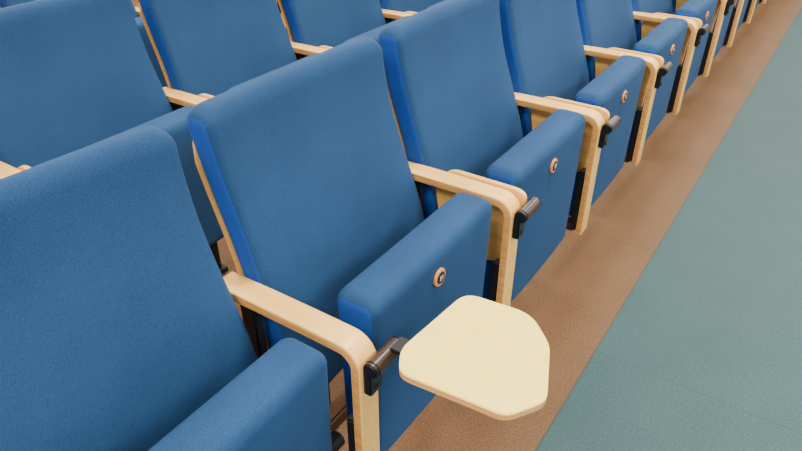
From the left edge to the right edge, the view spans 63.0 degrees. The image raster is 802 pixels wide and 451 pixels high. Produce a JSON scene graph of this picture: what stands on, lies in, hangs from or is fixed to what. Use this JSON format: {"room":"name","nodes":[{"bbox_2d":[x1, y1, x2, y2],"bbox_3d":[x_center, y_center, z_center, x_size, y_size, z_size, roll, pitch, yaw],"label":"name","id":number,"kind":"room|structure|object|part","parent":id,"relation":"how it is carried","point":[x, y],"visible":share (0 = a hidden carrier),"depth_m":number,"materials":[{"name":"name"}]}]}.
{"room":"lecture hall","nodes":[
{"label":"lecture hall","id":0,"kind":"room"},
{"bbox_2d":[132,0,801,450],"bbox_3d":[2.581,-1.180,4.342,9.500,0.001,18.000,20,38,28],"label":"floor","id":1,"kind":"structure","parent":0,"point":[673,321],"depth_m":2.15,"materials":[{"name":"teal carpet"}]},
{"bbox_2d":[0,161,30,178],"bbox_3d":[-1.050,0.122,1.449,0.429,0.945,0.596,20,38,28],"label":"seat","id":2,"kind":"object","parent":1,"relation":"on","point":[6,170],"visible":0.03,"depth_m":1.53,"materials":[{"name":"beige wood"}]},
{"bbox_3d":[-0.902,0.042,1.619,0.330,0.385,0.049,20,38,28],"label":"armrest","id":3,"kind":"part","parent":2,"relation":"part of","materials":[{"name":"brown wood"}]},
{"bbox_2d":[0,0,168,87],"bbox_3d":[-1.150,-0.632,2.619,0.429,0.945,0.596,20,38,28],"label":"seat","id":4,"kind":"object","parent":1,"relation":"on","point":[3,3],"visible":0.03,"depth_m":2.54,"materials":[{"name":"blue fabric"}]},
{"bbox_3d":[-1.261,-0.790,2.551,0.203,0.605,0.502,20,38,28],"label":"backrest","id":5,"kind":"part","parent":4,"relation":"part of","materials":[{"name":"blue fabric"}]},
{"bbox_3d":[-1.003,-0.712,2.789,0.330,0.385,0.049,20,38,28],"label":"armrest","id":6,"kind":"part","parent":4,"relation":"part of","materials":[{"name":"brown wood"}]},
{"bbox_3d":[-1.078,-0.565,2.550,0.093,0.418,0.436,20,38,28],"label":"tip seat","id":7,"kind":"part","parent":4,"relation":"part of","materials":[{"name":"blue fabric"}]},
{"bbox_2d":[0,0,227,273],"bbox_3d":[-0.743,-0.125,1.832,0.429,0.945,0.596,20,38,28],"label":"seat","id":8,"kind":"object","parent":1,"relation":"on","point":[75,75],"visible":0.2,"depth_m":1.72,"materials":[{"name":"blue fabric"}]},
{"bbox_3d":[-0.854,-0.283,1.765,0.203,0.605,0.502,20,38,28],"label":"backrest","id":9,"kind":"part","parent":8,"relation":"part of","materials":[{"name":"blue fabric"}]},
{"bbox_3d":[-0.671,-0.058,1.763,0.093,0.418,0.436,20,38,28],"label":"tip seat","id":10,"kind":"part","parent":8,"relation":"part of","materials":[{"name":"blue fabric"}]},
{"bbox_3d":[-0.596,-0.205,2.002,0.330,0.385,0.049,20,38,28],"label":"armrest","id":11,"kind":"part","parent":8,"relation":"part of","materials":[{"name":"brown wood"}]},
{"bbox_3d":[-0.611,-0.095,2.085,0.324,0.620,0.050,20,38,28],"label":"support frame","id":12,"kind":"part","parent":8,"relation":"part of","materials":[{"name":"brown metal"}]},
{"bbox_2d":[136,0,285,27],"bbox_3d":[-0.843,-0.879,3.003,0.429,0.945,0.596,20,38,28],"label":"seat","id":13,"kind":"object","parent":1,"relation":"on","point":[137,1],"visible":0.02,"depth_m":3.01,"materials":[{"name":"blue fabric"}]},
{"bbox_2d":[139,0,332,106],"bbox_3d":[-0.436,-0.372,2.216,0.429,0.945,0.596,20,38,28],"label":"seat","id":14,"kind":"object","parent":1,"relation":"on","point":[211,47],"visible":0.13,"depth_m":2.06,"materials":[{"name":"blue fabric"}]},
{"bbox_3d":[-0.364,-0.305,2.147,0.093,0.418,0.436,20,38,28],"label":"tip seat","id":15,"kind":"part","parent":14,"relation":"part of","materials":[{"name":"blue fabric"}]},
{"bbox_3d":[-0.304,-0.342,2.469,0.324,0.620,0.050,20,38,28],"label":"support frame","id":16,"kind":"part","parent":14,"relation":"part of","materials":[{"name":"brown metal"}]},
{"bbox_3d":[-0.289,-0.452,2.386,0.330,0.385,0.049,20,38,28],"label":"armrest","id":17,"kind":"part","parent":14,"relation":"part of","materials":[{"name":"brown wood"}]},
{"bbox_2d":[0,126,549,450],"bbox_3d":[-0.205,0.382,1.046,0.704,0.945,0.750,20,38,28],"label":"seat","id":18,"kind":"object","parent":1,"relation":"on","point":[122,328],"visible":1,"depth_m":0.98,"materials":[{"name":"blue fabric"}]},
{"bbox_3d":[-0.464,0.223,0.979,0.203,0.605,0.502,22,39,31],"label":"backrest","id":19,"kind":"part","parent":18,"relation":"part of","materials":[{"name":"blue fabric"}]},
{"bbox_3d":[-0.264,0.449,0.976,0.093,0.418,0.436,20,38,28],"label":"tip seat","id":20,"kind":"part","parent":18,"relation":"part of","materials":[{"name":"blue fabric"}]},
{"bbox_3d":[-0.203,0.412,1.298,0.324,0.620,0.050,20,38,28],"label":"support frame","id":21,"kind":"part","parent":18,"relation":"part of","materials":[{"name":"brown metal"}]},
{"bbox_3d":[-0.189,0.302,1.216,0.330,0.385,0.049,20,38,28],"label":"armrest","id":22,"kind":"part","parent":18,"relation":"part of","materials":[{"name":"brown wood"}]},
{"bbox_2d":[278,0,417,57],"bbox_3d":[-0.129,-0.619,2.600,0.429,0.945,0.596,20,38,28],"label":"seat","id":23,"kind":"object","parent":1,"relation":"on","point":[331,23],"visible":0.12,"depth_m":2.45,"materials":[{"name":"blue fabric"}]},
{"bbox_3d":[-0.057,-0.553,2.530,0.093,0.418,0.436,20,38,28],"label":"tip seat","id":24,"kind":"part","parent":23,"relation":"part of","materials":[{"name":"blue fabric"}]},
{"bbox_3d":[0.018,-0.700,2.770,0.330,0.385,0.049,20,38,28],"label":"armrest","id":25,"kind":"part","parent":23,"relation":"part of","materials":[{"name":"brown wood"}]},
{"bbox_2d":[187,37,540,450],"bbox_3d":[-0.029,0.135,1.429,0.429,0.945,0.596,20,38,28],"label":"seat","id":26,"kind":"object","parent":1,"relation":"on","point":[314,193],"visible":0.77,"depth_m":1.27,"materials":[{"name":"blue fabric"}]},
{"bbox_3d":[-0.141,-0.024,1.361,0.203,0.605,0.502,20,38,28],"label":"backrest","id":27,"kind":"part","parent":26,"relation":"part of","materials":[{"name":"blue fabric"}]},
{"bbox_3d":[0.043,0.202,1.360,0.093,0.418,0.436,20,38,28],"label":"tip seat","id":28,"kind":"part","parent":26,"relation":"part of","materials":[{"name":"blue fabric"}]},
{"bbox_3d":[0.103,0.165,1.682,0.324,0.620,0.050,20,38,28],"label":"support frame","id":29,"kind":"part","parent":26,"relation":"part of","materials":[{"name":"brown metal"}]},
{"bbox_3d":[0.118,0.055,1.599,0.330,0.385,0.049,20,38,28],"label":"armrest","id":30,"kind":"part","parent":26,"relation":"part of","materials":[{"name":"brown wood"}]},
{"bbox_2d":[379,0,446,21],"bbox_3d":[0.177,-0.867,2.983,0.429,0.945,0.596,20,38,28],"label":"seat","id":31,"kind":"object","parent":1,"relation":"on","point":[395,5],"visible":0.06,"depth_m":2.81,"materials":[{"name":"blue fabric"}]},
{"bbox_2d":[379,0,620,301],"bbox_3d":[0.278,-0.112,1.813,0.429,0.945,0.596,20,38,28],"label":"seat","id":32,"kind":"object","parent":1,"relation":"on","point":[455,104],"visible":0.77,"depth_m":1.68,"materials":[{"name":"blue fabric"}]},
{"bbox_3d":[0.166,-0.271,1.745,0.203,0.605,0.502,20,38,28],"label":"backrest","id":33,"kind":"part","parent":32,"relation":"part of","materials":[{"name":"blue fabric"}]},
{"bbox_3d":[0.350,-0.046,1.744,0.093,0.418,0.436,20,38,28],"label":"tip seat","id":34,"kind":"part","parent":32,"relation":"part of","materials":[{"name":"blue fabric"}]},
{"bbox_3d":[0.410,-0.082,2.066,0.324,0.620,0.050,20,38,28],"label":"support frame","id":35,"kind":"part","parent":32,"relation":"part of","materials":[{"name":"brown metal"}]},
{"bbox_3d":[0.425,-0.192,1.983,0.330,0.385,0.049,20,38,28],"label":"armrest","id":36,"kind":"part","parent":32,"relation":"part of","materials":[{"name":"brown wood"}]},
{"bbox_2d":[499,0,672,215],"bbox_3d":[0.585,-0.360,2.197,0.429,0.945,0.596,20,38,28],"label":"seat","id":37,"kind":"object","parent":1,"relation":"on","point":[546,55],"visible":0.69,"depth_m":2.10,"materials":[{"name":"blue fabric"}]},
{"bbox_3d":[0.473,-0.518,2.129,0.203,0.605,0.502,20,38,28],"label":"backrest","id":38,"kind":"part","parent":37,"relation":"part of","materials":[{"name":"blue fabric"}]},
{"bbox_3d":[0.656,-0.293,2.127,0.093,0.418,0.436,20,38,28],"label":"tip seat","id":39,"kind":"part","parent":37,"relation":"part of","materials":[{"name":"blue fabric"}]},
{"bbox_3d":[0.717,-0.330,2.450,0.324,0.620,0.050,20,38,28],"label":"support frame","id":40,"kind":"part","parent":37,"relation":"part of","materials":[{"name":"brown metal"}]},
{"bbox_3d":[0.732,-0.440,2.367,0.330,0.385,0.049,20,38,28],"label":"armrest","id":41,"kind":"part","parent":37,"relation":"part of","materials":[{"name":"brown wood"}]},
{"bbox_2d":[576,0,709,150],"bbox_3d":[0.891,-0.607,2.580,0.429,0.945,0.596,20,38,28],"label":"seat","id":42,"kind":"object","parent":1,"relation":"on","point":[606,24],"visible":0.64,"depth_m":2.52,"materials":[{"name":"blue fabric"}]},
{"bbox_3d":[0.780,-0.765,2.513,0.203,0.605,0.502,20,38,28],"label":"backrest","id":43,"kind":"part","parent":42,"relation":"part of","materials":[{"name":"blue fabric"}]},
{"bbox_3d":[0.963,-0.540,2.511,0.093,0.418,0.436,20,38,28],"label":"tip seat","id":44,"kind":"part","parent":42,"relation":"part of","materials":[{"name":"blue fabric"}]},
{"bbox_3d":[1.024,-0.577,2.833,0.324,0.620,0.050,20,38,28],"label":"support frame","id":45,"kind":"part","parent":42,"relation":"part of","materials":[{"name":"brown metal"}]},
{"bbox_3d":[1.038,-0.687,2.750,0.330,0.385,0.049,20,38,28],"label":"armrest","id":46,"kind":"part","parent":42,"relation":"part of","materials":[{"name":"brown wood"}]},
{"bbox_2d":[631,0,736,103],"bbox_3d":[1.198,-0.854,2.964,0.429,0.945,0.596,20,38,28],"label":"seat","id":47,"kind":"object","parent":1,"relation":"on","point":[706,11],"visible":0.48,"depth_m":2.94,"materials":[{"name":"blue fabric"}]},
{"bbox_3d":[1.087,-1.013,2.896,0.203,0.605,0.502,20,38,28],"label":"backrest","id":48,"kind":"part","parent":47,"relation":"part of","materials":[{"name":"blue fabric"}]},
{"bbox_3d":[1.270,-0.787,2.895,0.093,0.418,0.436,20,38,28],"label":"tip seat","id":49,"kind":"part","parent":47,"relation":"part of","materials":[{"name":"blue fabric"}]},
{"bbox_3d":[1.330,-0.824,3.217,0.324,0.620,0.050,20,38,28],"label":"support frame","id":50,"kind":"part","parent":47,"relation":"part of","materials":[{"name":"brown metal"}]},
{"bbox_3d":[1.345,-0.934,3.134,0.330,0.385,0.049,20,38,28],"label":"armrest","id":51,"kind":"part","parent":47,"relation":"part of","materials":[{"name":"brown wood"}]},
{"bbox_2d":[672,0,743,58],"bbox_3d":[1.505,-1.101,3.348,0.429,0.945,0.596,20,38,28],"label":"seat","id":52,"kind":"object","parent":1,"relation":"on","point":[730,21],"visible":0.19,"depth_m":3.43,"materials":[{"name":"blue fabric"}]},
{"bbox_3d":[1.393,-1.260,3.280,0.203,0.605,0.502,20,38,28],"label":"backrest","id":53,"kind":"part","parent":52,"relation":"part of","materials":[{"name":"blue fabric"}]},
{"bbox_3d":[1.577,-1.035,3.279,0.093,0.418,0.436,20,38,28],"label":"tip seat","id":54,"kind":"part","parent":52,"relation":"part of","materials":[{"name":"blue fabric"}]},
{"bbox_3d":[1.637,-1.071,3.601,0.324,0.620,0.050,20,38,28],"label":"support frame","id":55,"kind":"part","parent":52,"relation":"part of","materials":[{"name":"brown metal"}]},
{"bbox_3d":[1.652,-1.181,3.518,0.330,0.385,0.049,20,38,28],"label":"armrest","id":56,"kind":"part","parent":52,"relation":"part of","materials":[{"name":"brown wood"}]},
{"bbox_2d":[736,0,756,30],"bbox_3d":[1.812,-1.349,3.732,0.429,0.945,0.596,20,38,28],"label":"seat","id":57,"kind":"object","parent":1,"relation":"on","point":[748,7],"visible":0.12,"depth_m":3.86,"materials":[{"name":"blue fabric"}]},
{"bbox_3d":[1.883,-1.282,3.662,0.093,0.418,0.436,20,38,28],"label":"tip seat","id":58,"kind":"part","parent":57,"relation":"part of","materials":[{"name":"blue fabric"}]},
{"bbox_3d":[1.944,-1.319,3.985,0.324,0.620,0.050,20,38,28],"label":"support frame","id":59,"kind":"part","parent":57,"relation":"part of","materials":[{"name":"beige wood"}]},
{"bbox_3d":[1.959,-1.429,3.902,0.330,0.385,0.049,20,38,28],"label":"armrest","id":60,"kind":"part","parent":57,"relation":"part of","materials":[{"name":"brown wood"}]},
{"bbox_2d":[754,0,766,8],"bbox_3d":[2.118,-1.596,4.115,0.429,0.945,0.596,20,38,28],"label":"seat","id":61,"kind":"object","parent":1,"relation":"on","point":[757,1],"visible":0.1,"depth_m":4.29,"materials":[{"name":"beige wood"}]}
]}

